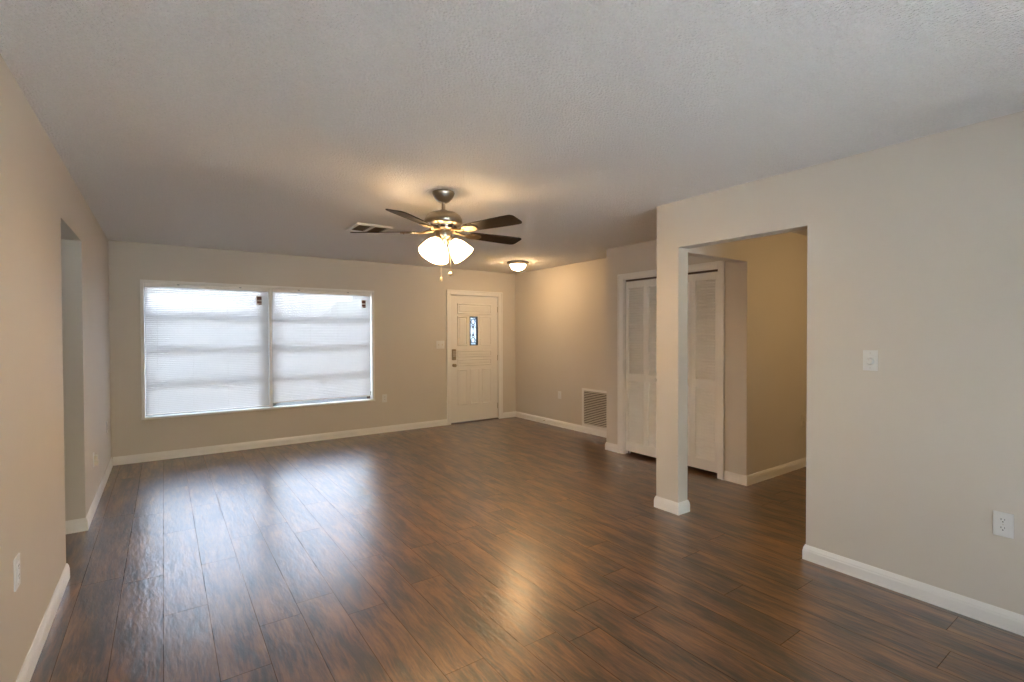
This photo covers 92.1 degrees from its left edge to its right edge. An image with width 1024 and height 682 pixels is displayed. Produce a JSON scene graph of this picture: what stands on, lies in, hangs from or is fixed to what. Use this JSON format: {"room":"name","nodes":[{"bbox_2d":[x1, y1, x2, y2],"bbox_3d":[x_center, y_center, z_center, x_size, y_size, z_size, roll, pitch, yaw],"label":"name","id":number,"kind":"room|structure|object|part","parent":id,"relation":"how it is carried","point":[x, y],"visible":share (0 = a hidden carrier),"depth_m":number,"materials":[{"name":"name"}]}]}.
{"room":"empty living room","nodes":[
{"label":"empty living room","id":0,"kind":"room"},
{"bbox_2d":[0,54,110,681],"bbox_3d":[-1.778,0.176,1.595,0.120,2.440,9.054,-1,1,-35],"label":"wall","id":1,"kind":"structure","parent":0,"point":[55,404],"depth_m":2.34,"materials":[{"name":"beige paint"}]},
{"bbox_2d":[13,553,20,591],"bbox_3d":[-1.910,0.892,1.906,0.009,0.122,0.078,-1,1,-35],"label":"wall outlet","id":2,"kind":"object","parent":1,"relation":"attached to","point":[16,562],"visible":1,"depth_m":1.89,"materials":[{"name":"white plastic"}]},
{"bbox_2d":[17,562,19,581],"bbox_3d":[-1.908,0.892,1.907,0.003,0.067,0.033,-1,1,-35],"label":"receptacle","id":3,"kind":"object","parent":2,"relation":"attached to","point":[18,563],"depth_m":1.90,"materials":[{"name":"white plastic"}]},
{"bbox_2d":[16,457,112,681],"bbox_3d":[-1.769,1.350,1.616,0.134,0.092,9.054,-1,1,-35],"label":"baseboard","id":4,"kind":"structure","parent":1,"relation":"attached to","point":[83,524],"depth_m":2.52,"materials":[{"name":"white paint"}]},
{"bbox_2d":[93,452,98,467],"bbox_3d":[-3.371,0.962,3.997,0.034,0.116,0.072,-1,1,-35],"label":"wall outlet","id":5,"kind":"object","parent":1,"relation":"attached to","point":[95,457],"visible":1,"depth_m":3.98,"materials":[{"name":"white plastic"}]},
{"bbox_2d":[108,240,515,458],"bbox_3d":[-1.971,0.099,7.124,9.400,2.440,0.200,-1,1,-35],"label":"wall","id":6,"kind":"structure","parent":0,"point":[410,300],"depth_m":6.52,"materials":[{"name":"beige paint"}]},
{"bbox_2d":[140,279,374,419],"bbox_3d":[-3.079,0.084,6.300,2.660,1.562,0.177,-1,1,-35],"label":"window","id":7,"kind":"structure","parent":6,"relation":"in","point":[272,405],"depth_m":6.24,"materials":[{"name":"white paint"}]},
{"bbox_2d":[144,283,268,415],"bbox_3d":[-3.595,0.087,5.891,1.260,1.492,0.045,-1,1,-35],"label":"window blind","id":8,"kind":"object","parent":7,"relation":"attached to","point":[211,357],"visible":1,"depth_m":5.86,"materials":[{"name":"white fabric"}]},
{"bbox_3d":[-3.596,0.825,5.905,1.256,0.016,0.026,-1,1,-35],"label":"rail","id":9,"kind":"part","parent":8,"relation":"part of","materials":[{"name":"white paint"}]},
{"bbox_2d":[257,297,261,304],"bbox_3d":[-3.161,-0.504,6.172,0.052,0.102,0.001,-1,1,-35],"label":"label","id":10,"kind":"object","parent":8,"relation":"attached to","point":[259,299],"depth_m":6.17,"materials":[{"name":"paper"}]},
{"bbox_3d":[-3.066,0.853,6.297,2.660,0.024,0.142,-1,1,-35],"label":"sill","id":11,"kind":"part","parent":7,"relation":"part of","materials":[{"name":"white paint"}]},
{"bbox_2d":[272,289,370,402],"bbox_3d":[-2.528,0.057,6.645,1.270,1.460,0.045,-1,1,-35],"label":"window blind","id":12,"kind":"object","parent":7,"relation":"attached to","point":[320,354],"visible":1,"depth_m":6.62,"materials":[{"name":"white fabric"}]},
{"bbox_3d":[-2.530,0.069,6.649,1.043,1.417,0.028,-1,1,-35],"label":"ladder cord","id":13,"kind":"part","parent":12,"relation":"part of","materials":[{"name":"white fabric"}]},
{"bbox_3d":[-2.528,0.779,6.659,1.266,0.016,0.026,-1,1,-35],"label":"rail","id":14,"kind":"part","parent":12,"relation":"part of","materials":[{"name":"white paint"}]},
{"bbox_2d":[113,411,514,465],"bbox_3d":[-2.134,1.277,6.892,5.360,0.092,0.014,-1,1,-35],"label":"baseboard","id":15,"kind":"structure","parent":6,"relation":"attached to","point":[129,459],"depth_m":6.23,"materials":[{"name":"white paint"}]},
{"bbox_2d":[382,394,386,401],"bbox_3d":[-1.833,0.825,7.102,0.072,0.116,0.009,-1,1,-35],"label":"wall outlet","id":16,"kind":"object","parent":6,"relation":"attached to","point":[384,396],"visible":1,"depth_m":7.10,"materials":[{"name":"white plastic"}]},
{"bbox_2d":[436,341,444,348],"bbox_3d":[-1.101,0.057,7.606,0.142,0.122,0.017,-1,1,-35],"label":"light switch","id":17,"kind":"object","parent":6,"relation":"attached to","point":[439,344],"visible":1,"depth_m":7.61,"materials":[{"name":"white plastic"}]},
{"bbox_2d":[446,289,502,424],"bbox_3d":[-0.625,0.248,8.027,1.044,2.108,0.202,-1,1,-35],"label":"door","id":18,"kind":"structure","parent":6,"relation":"in","point":[474,319],"depth_m":7.99,"materials":[{"name":"white paint"}]},
{"bbox_2d":[470,316,477,344],"bbox_3d":[-0.623,-0.163,7.988,0.152,0.466,0.027,-1,1,-35],"label":"window","id":19,"kind":"structure","parent":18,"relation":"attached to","point":[473,319],"depth_m":8.00,"materials":[{"name":"clear glass"}]},
{"bbox_2d":[0,0,1023,273],"bbox_3d":[0.695,-1.157,3.328,9.400,0.160,9.454,-1,1,-35],"label":"ceiling","id":20,"kind":"structure","parent":0,"point":[262,126],"depth_m":2.20,"materials":[{"name":"white paint"}]},
{"bbox_2d":[345,222,392,234],"bbox_3d":[-1.379,-1.081,4.753,0.345,0.018,0.355,-1,1,-35],"label":"ceiling vent","id":21,"kind":"object","parent":20,"relation":"in","point":[357,227],"visible":0.88,"depth_m":4.72,"materials":[{"name":"white metal"}]},
{"bbox_2d":[350,189,521,281],"bbox_3d":[-0.456,-0.752,3.607,1.232,0.650,1.291,-1,1,-35],"label":"ceiling fan","id":22,"kind":"object","parent":20,"relation":"hanging from","point":[444,223],"visible":1,"depth_m":3.51,"materials":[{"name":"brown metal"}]},
{"bbox_3d":[-0.936,-0.790,3.584,0.450,0.006,0.140,0,13,1],"label":"blade","id":23,"kind":"part","parent":22,"relation":"part of","materials":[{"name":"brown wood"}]},
{"bbox_3d":[-0.637,-0.785,3.162,0.140,0.006,0.450,13,5,18],"label":"blade","id":24,"kind":"part","parent":22,"relation":"part of","materials":[{"name":"brown wood"}]},
{"bbox_3d":[-0.561,-0.649,3.467,0.172,0.175,0.166,-1,1,-35],"label":"lamp shade","id":25,"kind":"part","parent":22,"relation":"part of","materials":[{"name":"white glass"}]},
{"bbox_3d":[-0.551,-0.653,3.695,0.169,0.175,0.173,-1,1,-35],"label":"lamp shade","id":26,"kind":"part","parent":22,"relation":"part of","materials":[{"name":"white glass"}]},
{"bbox_3d":[-0.362,-0.652,3.571,0.171,0.175,0.168,-1,1,-35],"label":"lamp shade","id":27,"kind":"part","parent":22,"relation":"part of","materials":[{"name":"white glass"}]},
{"bbox_3d":[-0.143,-0.789,3.315,0.450,0.006,0.140,0,-11,37],"label":"blade","id":28,"kind":"part","parent":22,"relation":"part of","materials":[{"name":"brown wood"}]},
{"bbox_3d":[-0.137,-0.796,3.832,0.450,0.006,0.140,-1,-11,-35],"label":"blade","id":29,"kind":"part","parent":22,"relation":"part of","materials":[{"name":"brown wood"}]},
{"bbox_2d":[507,260,528,270],"bbox_3d":[0.085,-1.057,7.027,0.312,0.138,0.312,-1,1,-35],"label":"dome light","id":30,"kind":"object","parent":20,"relation":"attached to","point":[517,265],"visible":1,"depth_m":6.93,"materials":[{"name":"white glass"}]},
{"bbox_2d":[30,417,1023,681],"bbox_3d":[0.703,1.423,3.364,9.400,0.120,9.454,-1,1,-35],"label":"floor","id":31,"kind":"structure","parent":0,"point":[511,549],"depth_m":2.85,"materials":[{"name":"brown wood"}]},
{"bbox_2d":[515,258,606,424],"bbox_3d":[0.890,0.087,7.363,0.120,2.440,2.712,-1,1,-35],"label":"wall","id":32,"kind":"structure","parent":0,"point":[561,328],"depth_m":7.48,"materials":[{"name":"beige paint"}]},
{"bbox_2d":[515,411,606,437],"bbox_3d":[0.806,1.261,7.387,0.014,0.092,2.598,-1,1,-35],"label":"baseboard","id":33,"kind":"structure","parent":32,"relation":"attached to","point":[580,428],"depth_m":7.42,"materials":[{"name":"white paint"}]},
{"bbox_2d":[582,388,606,430],"bbox_3d":[1.182,0.949,6.850,0.014,0.544,0.605,-1,1,-35],"label":"air vent","id":34,"kind":"object","parent":32,"relation":"in","point":[594,402],"visible":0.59,"depth_m":6.89,"materials":[{"name":"white metal"}]},
{"bbox_2d":[606,239,736,472],"bbox_3d":[1.930,0.109,5.538,0.728,2.440,1.669,-1,1,-35],"label":"wall","id":35,"kind":"structure","parent":0,"point":[642,256],"depth_m":5.50,"materials":[{"name":"beige paint"}]},
{"bbox_2d":[605,442,616,451],"bbox_3d":[1.403,1.277,6.090,0.508,0.092,0.210,-1,1,-35],"label":"baseboard","id":36,"kind":"structure","parent":35,"relation":"attached to","point":[608,446],"depth_m":5.95,"materials":[{"name":"white paint"}]},
{"bbox_2d":[626,278,656,457],"bbox_3d":[1.502,0.321,5.547,0.068,2.018,0.589,-1,1,-35],"label":"door","id":37,"kind":"structure","parent":35,"relation":"in","point":[641,295],"depth_m":5.61,"materials":[{"name":"white paint"}]},
{"bbox_2d":[617,261,724,479],"bbox_3d":[1.688,0.277,5.321,0.122,2.112,1.354,-1,1,-35],"label":"door frame","id":38,"kind":"structure","parent":35,"relation":"attached to","point":[720,265],"depth_m":5.41,"materials":[{"name":"white paint"}]},
{"bbox_2d":[626,269,717,281],"bbox_3d":[1.690,-0.698,5.299,0.036,0.018,1.184,-1,1,-35],"label":"door track","id":39,"kind":"object","parent":35,"relation":"attached to","point":[715,270],"visible":0.5,"depth_m":5.09,"materials":[{"name":"metal"}]},
{"bbox_2d":[688,271,717,476],"bbox_3d":[1.848,0.327,5.057,0.068,2.018,0.588,-1,1,-35],"label":"door","id":40,"kind":"structure","parent":35,"relation":"in","point":[702,287],"depth_m":4.97,"materials":[{"name":"white paint"}]},
{"bbox_2d":[656,201,687,502],"bbox_3d":[1.281,0.133,3.953,0.120,2.440,0.208,-1,1,-35],"label":"column","id":41,"kind":"structure","parent":0,"point":[672,260],"depth_m":3.89,"materials":[{"name":"beige paint"}]},
{"bbox_2d":[654,496,689,514],"bbox_3d":[1.285,1.307,3.970,0.148,0.092,0.236,-1,1,-35],"label":"baseboard","id":42,"kind":"structure","parent":41,"relation":"attached to","point":[664,504],"depth_m":3.90,"materials":[{"name":"white paint"}]},
{"bbox_2d":[688,232,806,475],"bbox_3d":[2.622,0.115,4.944,3.214,2.440,0.100,-1,1,-35],"label":"wall","id":43,"kind":"structure","parent":0,"point":[771,360],"depth_m":4.80,"materials":[{"name":"beige paint"}]},
{"bbox_2d":[724,457,805,485],"bbox_3d":[3.007,1.283,5.294,2.208,0.092,0.233,-1,1,-35],"label":"baseboard","id":44,"kind":"structure","parent":43,"relation":"attached to","point":[769,473],"depth_m":4.75,"materials":[{"name":"white paint"}]},
{"bbox_2d":[801,414,804,425],"bbox_3d":[3.074,0.836,5.205,0.072,0.116,0.009,-1,1,-35],"label":"wall outlet","id":45,"kind":"object","parent":43,"relation":"attached to","point":[802,416],"visible":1,"depth_m":5.20,"materials":[{"name":"beige plastic"}]},
{"bbox_2d":[678,111,1023,614],"bbox_3d":[2.664,0.156,1.997,0.120,2.440,4.584,-1,1,-35],"label":"wall","id":46,"kind":"structure","parent":0,"point":[915,247],"depth_m":2.63,"materials":[{"name":"beige paint"}]},
{"bbox_2d":[863,350,877,370],"bbox_3d":[2.018,0.110,2.784,0.024,0.116,0.072,-1,1,-35],"label":"dimmer switch","id":47,"kind":"object","parent":46,"relation":"attached to","point":[870,357],"visible":1,"depth_m":2.78,"materials":[{"name":"white plastic"}]},
{"bbox_2d":[802,544,1023,635],"bbox_3d":[2.928,1.335,1.632,0.134,0.092,3.660,-1,1,-35],"label":"baseboard","id":48,"kind":"structure","parent":46,"relation":"attached to","point":[1001,618],"depth_m":2.61,"materials":[{"name":"white paint"}]},
{"bbox_2d":[993,510,1013,538],"bbox_3d":[2.342,0.875,2.354,0.009,0.116,0.072,-1,1,-35],"label":"wall outlet","id":49,"kind":"object","parent":46,"relation":"attached to","point":[1003,523],"visible":1,"depth_m":2.35,"materials":[{"name":"white plastic"}]},
{"bbox_2d":[998,525,1007,531],"bbox_3d":[2.340,0.895,2.352,0.003,0.028,0.033,-1,1,-35],"label":"receptacle","id":50,"kind":"object","parent":49,"relation":"attached to","point":[1001,528],"depth_m":2.35,"materials":[{"name":"white plastic"}]},
{"bbox_2d":[998,517,1007,523],"bbox_3d":[2.340,0.856,2.352,0.003,0.028,0.033,-1,1,-35],"label":"receptacle","id":51,"kind":"object","parent":49,"relation":"attached to","point":[1001,520],"depth_m":2.35,"materials":[{"name":"white plastic"}]}
]}

